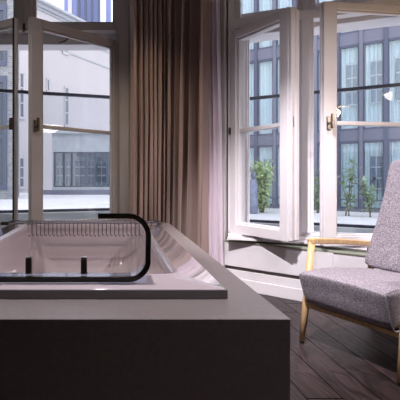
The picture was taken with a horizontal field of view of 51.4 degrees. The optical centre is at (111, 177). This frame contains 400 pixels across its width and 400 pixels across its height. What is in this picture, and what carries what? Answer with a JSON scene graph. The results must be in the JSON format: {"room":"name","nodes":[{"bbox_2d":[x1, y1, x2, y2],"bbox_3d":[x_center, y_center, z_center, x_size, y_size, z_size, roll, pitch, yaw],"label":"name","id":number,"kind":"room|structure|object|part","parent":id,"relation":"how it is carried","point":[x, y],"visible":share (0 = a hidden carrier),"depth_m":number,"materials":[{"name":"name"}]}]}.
{"room":"bathroom","nodes":[
{"label":"bathroom","id":0,"kind":"room"},
{"bbox_2d":[129,0,228,267],"bbox_3d":[0.608,-0.610,3.913,1.074,3.380,0.299,0,0,15],"label":"wall","id":1,"kind":"structure","parent":0,"point":[223,3],"depth_m":3.66,"materials":[{"name":"grey paint"}]},
{"bbox_2d":[259,294,399,399],"bbox_3d":[1.050,1.040,0.475,8.500,0.080,6.950,0,0,0],"label":"floor","id":2,"kind":"structure","parent":0,"point":[338,359],"depth_m":2.22,"materials":[{"name":"brown wood"}]},
{"bbox_2d":[0,223,289,399],"bbox_3d":[-0.211,0.700,2.362,1.438,0.600,2.455,0,0,0],"label":"surround","id":3,"kind":"object","parent":2,"relation":"on","point":[237,347],"visible":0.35,"depth_m":1.14,"materials":[{"name":"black stone"}]},
{"bbox_2d":[0,221,227,298],"bbox_3d":[-0.215,0.614,2.424,1.194,0.522,2.212,0,0,0],"label":"bathtub","id":4,"kind":"object","parent":3,"relation":"in","point":[173,273],"visible":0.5,"depth_m":2.45,"materials":[{"name":"white ceramic"}]},
{"bbox_2d":[0,213,150,281],"bbox_3d":[-0.242,0.241,1.424,0.756,0.239,0.086,0,0,0],"label":"faucet","id":5,"kind":"object","parent":4,"relation":"on","point":[28,261],"visible":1,"depth_m":1.38,"materials":[{"name":"black metal"}]},
{"bbox_2d":[0,219,161,236],"bbox_3d":[-0.240,0.400,3.210,1.260,0.118,0.190,0,0,0],"label":"rack","id":6,"kind":"object","parent":4,"relation":"on","point":[8,221],"visible":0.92,"depth_m":3.13,"materials":[{"name":"silver metal"}]},
{"bbox_3d":[-0.230,0.355,3.130,1.200,0.015,0.016,0,0,0],"label":"rail","id":7,"kind":"part","parent":6,"relation":"part of","materials":[{"name":"silver metal"}]},
{"bbox_3d":[-0.230,0.355,3.290,1.200,0.015,0.016,0,0,0],"label":"rail","id":8,"kind":"part","parent":6,"relation":"part of","materials":[{"name":"silver metal"}]},
{"bbox_2d":[299,160,399,385],"bbox_3d":[1.599,0.439,2.333,0.913,1.122,0.595,0,0,-26],"label":"armchair","id":9,"kind":"object","parent":2,"relation":"on","point":[369,297],"visible":1,"depth_m":2.27,"materials":[{"name":"grey fabric"}]},
{"bbox_3d":[1.192,0.686,2.444,0.123,0.602,0.042,0,0,-26],"label":"leg","id":10,"kind":"part","parent":9,"relation":"part of","materials":[{"name":"brown wood"}]},
{"bbox_3d":[1.493,0.416,2.587,0.622,0.093,0.044,0,0,-26],"label":"armrest","id":11,"kind":"part","parent":9,"relation":"part of","materials":[{"name":"brown wood"}]},
{"bbox_3d":[1.518,0.642,2.289,0.721,0.216,0.517,0,0,-26],"label":"seat","id":12,"kind":"part","parent":9,"relation":"part of","materials":[{"name":"grey fabric"}]},
{"bbox_3d":[1.299,0.769,2.183,0.024,0.026,0.552,0,0,-26],"label":"rail","id":13,"kind":"part","parent":9,"relation":"part of","materials":[{"name":"brown wood"}]},
{"bbox_3d":[1.900,0.238,2.468,0.260,0.724,0.583,0,0,-26],"label":"backrest","id":14,"kind":"part","parent":9,"relation":"part of","materials":[{"name":"grey fabric"}]},
{"bbox_3d":[1.430,0.686,1.947,0.123,0.602,0.042,0,0,-26],"label":"leg","id":15,"kind":"part","parent":9,"relation":"part of","materials":[{"name":"brown wood"}]},
{"bbox_3d":[3.288,-0.610,3.331,4.424,3.380,1.162,0,0,0],"label":"wall","id":16,"kind":"structure","parent":0,"visible":0},
{"bbox_2d":[226,265,299,278],"bbox_3d":[1.675,0.811,3.168,1.556,0.033,0.522,0,0,23],"label":"trim","id":17,"kind":"structure","parent":16,"relation":"attached to","point":[227,266],"depth_m":3.46,"materials":[{"name":"grey"}]},
{"bbox_2d":[226,268,302,301],"bbox_3d":[1.819,0.914,3.329,1.629,0.172,0.527,0,0,41],"label":"baseboard","id":18,"kind":"structure","parent":16,"relation":"attached to","point":[265,284],"depth_m":3.38,"materials":[{"name":"white paint"}]},
{"bbox_2d":[224,239,366,255],"bbox_3d":[1.815,0.567,3.324,1.629,0.016,0.543,0,0,41],"label":"trim","id":19,"kind":"structure","parent":16,"relation":"attached to","point":[358,253],"depth_m":3.24,"materials":[{"name":"grey"}]},
{"bbox_2d":[227,233,368,251],"bbox_3d":[1.703,0.529,3.196,1.567,0.059,0.464,0,0,24],"label":"windowsill","id":20,"kind":"structure","parent":16,"relation":"attached to","point":[302,241],"depth_m":3.36,"materials":[{"name":"white paint"}]},
{"bbox_2d":[225,241,385,275],"bbox_3d":[1.818,0.685,3.327,1.629,0.220,0.532,0,0,41],"label":"trim","id":21,"kind":"structure","parent":16,"relation":"attached to","point":[290,261],"depth_m":3.36,"materials":[{"name":"white paint"}]},
{"bbox_2d":[228,0,399,245],"bbox_3d":[1.769,-0.740,3.366,1.540,2.560,0.782,0,0,22],"label":"window","id":22,"kind":"structure","parent":16,"relation":"in","point":[296,27],"depth_m":3.38,"materials":[{"name":"white paint"}]},
{"bbox_3d":[1.429,-0.415,3.131,0.105,1.810,0.022,0,0,-27],"label":"edge moulding","id":23,"kind":"part","parent":22,"relation":"part of","materials":[{"name":"white paint"}]},
{"bbox_3d":[1.797,-1.702,3.437,1.420,0.515,0.050,0,0,22],"label":"sash","id":24,"kind":"part","parent":22,"relation":"part of","materials":[{"name":"white paint"}]},
{"bbox_3d":[1.661,-0.427,3.036,0.032,0.115,0.058,0,0,-7],"label":"handle","id":25,"kind":"part","parent":22,"relation":"part of","materials":[{"name":"gold metal"}]},
{"bbox_2d":[316,251,332,268],"bbox_3d":[1.653,0.685,3.111,0.120,0.218,0.012,0,0,41],"label":"electrical outlet","id":26,"kind":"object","parent":16,"relation":"attached to","point":[323,259],"depth_m":3.10,"materials":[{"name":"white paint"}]},
{"bbox_3d":[0.175,1.050,4.193,5.550,0.100,1.653,0,0,0],"label":"floor","id":27,"kind":"structure","parent":0,"visible":0},
{"bbox_2d":[0,211,374,232],"bbox_3d":[0.717,1.000,4.675,5.402,1.200,1.040,0,0,3],"label":"parapet","id":28,"kind":"object","parent":27,"relation":"attached to","point":[71,215],"visible":0.02,"depth_m":4.65,"materials":[{"name":"grey concrete"}]},
{"bbox_2d":[0,83,399,227],"bbox_3d":[0.712,-0.232,4.670,5.409,1.562,0.941,0,0,3],"label":"railing","id":29,"kind":"object","parent":28,"relation":"on","point":[391,85],"visible":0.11,"depth_m":4.69,"materials":[{"name":"grey metal"}]},
{"bbox_3d":[0.713,0.459,4.670,5.364,0.180,0.935,0,0,3],"label":"rail","id":30,"kind":"part","parent":29,"relation":"part of","materials":[{"name":"grey metal"}]},
{"bbox_3d":[0.713,-0.994,4.670,5.362,0.038,0.930,0,0,3],"label":"rail","id":31,"kind":"part","parent":29,"relation":"part of","materials":[{"name":"grey metal"}]},
{"bbox_3d":[1.050,-2.250,0.475,8.500,0.100,6.950,0,0,0],"label":"ceiling","id":32,"kind":"structure","parent":0,"visible":0},
{"bbox_3d":[0.590,-2.160,3.645,0.980,0.080,0.350,0,0,0],"label":"track","id":33,"kind":"object","parent":32,"relation":"attached to","visible":0},
{"bbox_2d":[129,0,209,253],"bbox_3d":[0.513,-0.565,3.705,0.762,3.110,0.244,0,0,14],"label":"curtain","id":34,"kind":"object","parent":33,"relation":"hanging from","point":[170,39],"visible":0.79,"depth_m":3.70,"materials":[{"name":"brown fabric"}]},
{"bbox_2d":[209,0,223,265],"bbox_3d":[0.931,-0.565,3.627,0.156,3.110,0.042,0,0,26],"label":"curtain","id":35,"kind":"object","parent":33,"relation":"hanging from","point":[215,161],"visible":0.79,"depth_m":3.62,"materials":[{"name":"grey fabric"}]},
{"bbox_3d":[-1.635,-0.610,4.075,3.530,3.380,0.250,0,0,0],"label":"wall","id":36,"kind":"structure","parent":0,"visible":0},
{"bbox_2d":[0,0,128,225],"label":"window","id":37,"kind":"structure","parent":36,"relation":"in","point":[24,31],"depth_m":3.86,"materials":[{"name":"beige paint"}]},
{"bbox_3d":[-0.835,-0.450,3.322,0.034,0.100,0.024,0,0,30],"label":"lock plate","id":38,"kind":"part","parent":37,"relation":"part of","materials":[{"name":"brown metal"}]},
{"bbox_3d":[-0.618,-0.438,3.294,0.032,0.115,0.058,0,0,-40],"label":"handle","id":39,"kind":"part","parent":37,"relation":"part of","materials":[{"name":"brown metal"}]},
{"bbox_3d":[-0.875,-0.745,4.145,2.030,2.550,0.250,0,0,0],"label":"frame","id":40,"kind":"part","parent":37,"relation":"part of","materials":[{"name":"white paint"}]},
{"bbox_3d":[-0.877,-1.738,3.965,1.835,0.445,0.050,0,0,0],"label":"sash","id":41,"kind":"part","parent":37,"relation":"part of","materials":[{"name":"beige paint"}]},
{"label":"outside","id":42,"kind":"structure","parent":0,"visible":0},
{"bbox_2d":[250,208,378,224],"bbox_3d":[10.000,1.620,47.700,140.000,0.100,84.600,0,0,0],"label":"ground","id":43,"kind":"structure","parent":42,"point":[361,218],"depth_m":15.90,"materials":[{"name":"white concrete"}]},
{"bbox_2d":[0,193,109,209],"bbox_3d":[-1.900,1.180,15.500,12.200,0.760,12.000,0,0,0],"label":"terrace","id":44,"kind":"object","parent":43,"relation":"on","point":[49,201],"visible":0.25,"depth_m":13.06,"materials":[{"name":"white concrete"}]},
{"bbox_2d":[0,0,18,198],"bbox_3d":[-5.081,-3.430,15.975,2.738,10.000,2.050,0,0,0],"label":"brick building","id":45,"kind":"structure","parent":44,"relation":"on","point":[6,6],"depth_m":15.00,"materials":[{"name":"grey brick"}]},
{"bbox_3d":[-4.603,-5.362,15.015,1.069,2.325,0.030,0,0,0],"label":"pane","id":46,"kind":"part","parent":45,"relation":"part of","materials":[{"name":"blue"}]},
{"bbox_3d":[-4.603,-1.688,15.015,1.069,4.275,0.030,0,0,0],"label":"pane","id":47,"kind":"part","parent":45,"relation":"part of","materials":[{"name":"blue"}]},
{"bbox_2d":[43,190,109,194],"bbox_3d":[-0.200,0.690,19.450,6.400,0.220,0.500,0,0,0],"label":"planter box","id":48,"kind":"object","parent":44,"relation":"on","point":[45,192],"visible":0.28,"depth_m":19.20,"materials":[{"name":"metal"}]},
{"bbox_2d":[51,130,109,189],"bbox_3d":[-0.567,-0.810,20.875,5.047,3.220,1.050,0,0,0],"label":"low wing","id":49,"kind":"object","parent":44,"relation":"on","point":[80,160],"visible":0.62,"depth_m":20.62,"materials":[{"name":"pale plaster"},{"name":"glass"},{"name":"grey metal"}]},
{"bbox_2d":[19,0,109,192],"bbox_3d":[-2.990,-5.115,32.532,4.550,13.370,44.000,0,0,35],"label":"building","id":50,"kind":"structure","parent":43,"relation":"on","point":[80,72],"depth_m":28.65,"materials":[{"name":"white"}]},
{"bbox_3d":[-5.888,-0.349,25.397,0.025,1.929,0.789,0,0,35],"label":"pane","id":51,"kind":"part","parent":50,"relation":"part of","materials":[{"name":"blue"}]},
{"bbox_3d":[-5.877,-5.275,25.414,0.025,2.883,0.749,0,0,35],"label":"pane","id":52,"kind":"part","parent":50,"relation":"part of","materials":[{"name":"blue"}]},
{"bbox_3d":[-2.990,-11.525,32.532,4.550,0.550,44.000,0,0,35],"label":"cornice","id":53,"kind":"part","parent":50,"relation":"part of","materials":[{"name":"white paint"}]},
{"bbox_3d":[-3.308,-5.195,29.058,0.025,2.794,0.448,0,0,35],"label":"pane","id":54,"kind":"part","parent":50,"relation":"part of","materials":[{"name":"blue"}]},
{"bbox_2d":[64,0,110,21],"bbox_3d":[-2.572,-11.430,43.350,4.935,26.000,3.300,0,0,0],"label":"tower","id":55,"kind":"structure","parent":43,"relation":"on","point":[87,10],"depth_m":42.00,"materials":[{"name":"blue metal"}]},
{"bbox_2d":[68,0,71,13],"bbox_3d":[-4.410,-16.430,41.940,0.420,16.000,0.120,0,0,0],"label":"light","id":56,"kind":"object","parent":55,"relation":"attached to","point":[69,1],"depth_m":41.88,"materials":[{"name":"white"}]},
{"bbox_2d":[100,0,105,21],"bbox_3d":[-0.971,-16.430,41.900,0.682,16.000,0.200,0,0,0],"label":"light","id":57,"kind":"object","parent":55,"relation":"attached to","point":[102,2],"depth_m":41.80,"materials":[{"name":"white"}]},
{"bbox_2d":[250,168,257,213],"bbox_3d":[6.188,0.559,17.619,0.477,2.023,0.420,0,0,36],"label":"statue","id":58,"kind":"object","parent":43,"relation":"on","point":[253,182],"visible":0.8,"depth_m":17.44,"materials":[{"name":"blue stone"}]},
{"bbox_2d":[250,158,278,212],"bbox_3d":[6.790,0.323,18.196,1.402,2.506,1.463,0,0,-36],"label":"bush","id":59,"kind":"object","parent":43,"relation":"on","point":[263,179],"visible":0.89,"depth_m":17.97,"materials":[{"name":"green plant"}]},
{"bbox_3d":[6.841,0.379,18.218,0.846,2.394,1.009,0,0,40],"label":"stem","id":60,"kind":"part","parent":59,"relation":"part of","materials":[{"name":"brown"}]},
{"bbox_2d":[314,168,319,212],"bbox_3d":[9.192,0.529,18.034,0.736,2.090,0.827,0,0,28],"label":"young tree","id":61,"kind":"object","parent":43,"relation":"on","point":[316,188],"visible":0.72,"depth_m":17.94,"materials":[{"name":"green plant"}]},
{"bbox_2d":[241,0,399,212],"bbox_3d":[8.904,-5.630,21.286,19.700,14.400,2.080,0,0,35],"label":"office building","id":62,"kind":"structure","parent":43,"relation":"on","point":[367,57],"depth_m":18.87,"materials":[{"name":"blue concrete"}]},
{"bbox_2d":[241,0,253,49],"bbox_3d":[7.420,-8.740,21.745,0.930,3.880,0.169,0,0,35],"label":"curtain","id":63,"kind":"object","parent":62,"relation":"hanging from","point":[247,6],"depth_m":21.73,"materials":[{"name":"white fabric"}]},
{"bbox_2d":[250,64,253,134],"bbox_3d":[7.420,-4.225,21.745,0.930,3.950,0.170,0,0,35],"label":"curtain","id":64,"kind":"object","parent":62,"relation":"hanging from","point":[251,65],"depth_m":21.63,"materials":[{"name":"white fabric"}]},
{"bbox_2d":[250,148,253,179],"bbox_3d":[7.421,-0.130,21.746,0.930,3.120,0.167,0,0,35],"label":"curtain","id":65,"kind":"object","parent":62,"relation":"hanging from","point":[251,149],"depth_m":21.63,"materials":[{"name":"white fabric"}]},
{"bbox_2d":[259,0,271,47],"bbox_3d":[8.193,-8.740,21.192,0.930,3.880,0.176,0,0,35],"label":"curtain","id":66,"kind":"object","parent":62,"relation":"hanging from","point":[264,5],"depth_m":21.21,"materials":[{"name":"white fabric"}]},
{"bbox_2d":[259,61,271,133],"bbox_3d":[8.192,-4.225,21.191,0.930,3.950,0.176,0,0,35],"label":"curtain","id":67,"kind":"object","parent":62,"relation":"hanging from","point":[265,68],"depth_m":21.22,"materials":[{"name":"white fabric"}]},
{"bbox_2d":[259,147,271,203],"bbox_3d":[8.191,-0.130,21.190,0.930,3.120,0.172,0,0,35],"label":"curtain","id":68,"kind":"object","parent":62,"relation":"hanging from","point":[265,153],"depth_m":21.14,"materials":[{"name":"white fabric"}]},
{"bbox_2d":[278,59,279,132],"bbox_3d":[8.965,-4.225,20.639,0.930,3.950,0.172,0,0,35],"label":"curtain","id":69,"kind":"object","parent":62,"relation":"hanging from","point":[278,59],"depth_m":20.86,"materials":[{"name":"white fabric"}]},
{"bbox_2d":[278,147,279,203],"bbox_3d":[8.966,-0.130,20.640,0.930,3.120,0.177,0,0,35],"label":"curtain","id":70,"kind":"object","parent":62,"relation":"hanging from","point":[278,147],"depth_m":20.87,"materials":[{"name":"white fabric"}]},
{"bbox_2d":[278,0,291,44],"bbox_3d":[8.965,-8.740,20.640,0.930,3.880,0.176,0,0,35],"label":"curtain","id":71,"kind":"object","parent":62,"relation":"hanging from","point":[281,3],"depth_m":20.69,"materials":[{"name":"white fabric"}]},
{"bbox_2d":[319,53,319,129],"bbox_3d":[10.514,-4.225,19.539,0.930,3.950,0.172,0,0,35],"label":"curtain","id":72,"kind":"object","parent":62,"relation":"hanging from","point":[319,53],"depth_m":19.70,"materials":[{"name":"white fabric"}]},
{"bbox_2d":[319,145,319,199],"bbox_3d":[10.514,-0.130,19.539,0.930,3.120,0.172,0,0,35],"label":"curtain","id":73,"kind":"object","parent":62,"relation":"hanging from","point":[319,145],"depth_m":19.66,"materials":[{"name":"white fabric"}]},
{"bbox_3d":[10.599,1.270,18.840,13.340,0.600,0.060,0,0,35],"label":"barrier rail","id":74,"kind":"part","parent":62,"relation":"part of","materials":[{"name":"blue metal"}]},
{"bbox_2d":[341,47,357,128],"bbox_3d":[11.289,-4.225,18.989,0.930,3.950,0.172,0,0,35],"label":"curtain","id":75,"kind":"object","parent":62,"relation":"hanging from","point":[348,55],"depth_m":18.94,"materials":[{"name":"white fabric"}]},
{"bbox_2d":[341,143,357,206],"bbox_3d":[11.289,-0.130,18.989,0.930,3.120,0.177,0,0,35],"label":"curtain","id":76,"kind":"object","parent":62,"relation":"hanging from","point":[348,151],"depth_m":18.99,"materials":[{"name":"white fabric"}]},
{"bbox_2d":[365,43,382,127],"bbox_3d":[12.062,-4.225,18.437,0.930,3.950,0.172,0,0,35],"label":"curtain","id":77,"kind":"object","parent":62,"relation":"hanging from","point":[373,112],"depth_m":18.36,"materials":[{"name":"white fabric"}]},
{"bbox_2d":[365,142,382,207],"bbox_3d":[12.063,-0.130,18.438,0.930,3.120,0.174,0,0,35],"label":"curtain","id":78,"kind":"object","parent":62,"relation":"hanging from","point":[376,148],"depth_m":18.35,"materials":[{"name":"white fabric"}]},
{"bbox_3d":[11.935,0.510,18.134,0.195,1.120,0.140,0,0,35],"label":"door pull","id":79,"kind":"part","parent":62,"relation":"part of","materials":[{"name":"grey metal"}]},
{"bbox_2d":[390,40,399,121],"bbox_3d":[12.836,-4.225,17.887,0.930,3.950,0.176,0,0,35],"label":"curtain","id":80,"kind":"object","parent":62,"relation":"hanging from","point":[394,45],"depth_m":17.98,"materials":[{"name":"white fabric"}]},
{"bbox_2d":[390,142,399,163],"bbox_3d":[12.835,-0.130,17.886,0.930,3.120,0.174,0,0,35],"label":"curtain","id":81,"kind":"object","parent":62,"relation":"hanging from","point":[394,146],"depth_m":17.97,"materials":[{"name":"white fabric"}]},
{"bbox_2d":[337,158,360,215],"bbox_3d":[9.787,0.341,16.658,0.935,2.469,1.013,0,0,0],"label":"young tree","id":82,"kind":"object","parent":43,"relation":"on","point":[350,178],"visible":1,"depth_m":16.56,"materials":[{"name":"green plant"}]},
{"bbox_3d":[9.826,0.415,16.573,0.525,2.322,0.411,0,0,0],"label":"stem","id":83,"kind":"part","parent":82,"relation":"part of","materials":[{"name":"brown"}]},
{"bbox_2d":[357,175,379,216],"bbox_3d":[10.284,0.722,16.053,0.840,1.705,1.133,0,0,0],"label":"young tree","id":84,"kind":"object","parent":43,"relation":"on","point":[369,198],"visible":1,"depth_m":16.02,"materials":[{"name":"green plant"}]},
{"bbox_3d":[10.224,0.884,16.011,0.286,1.383,0.524,0,0,31],"label":"stem","id":85,"kind":"part","parent":84,"relation":"part of","materials":[{"name":"brown"}]}
]}

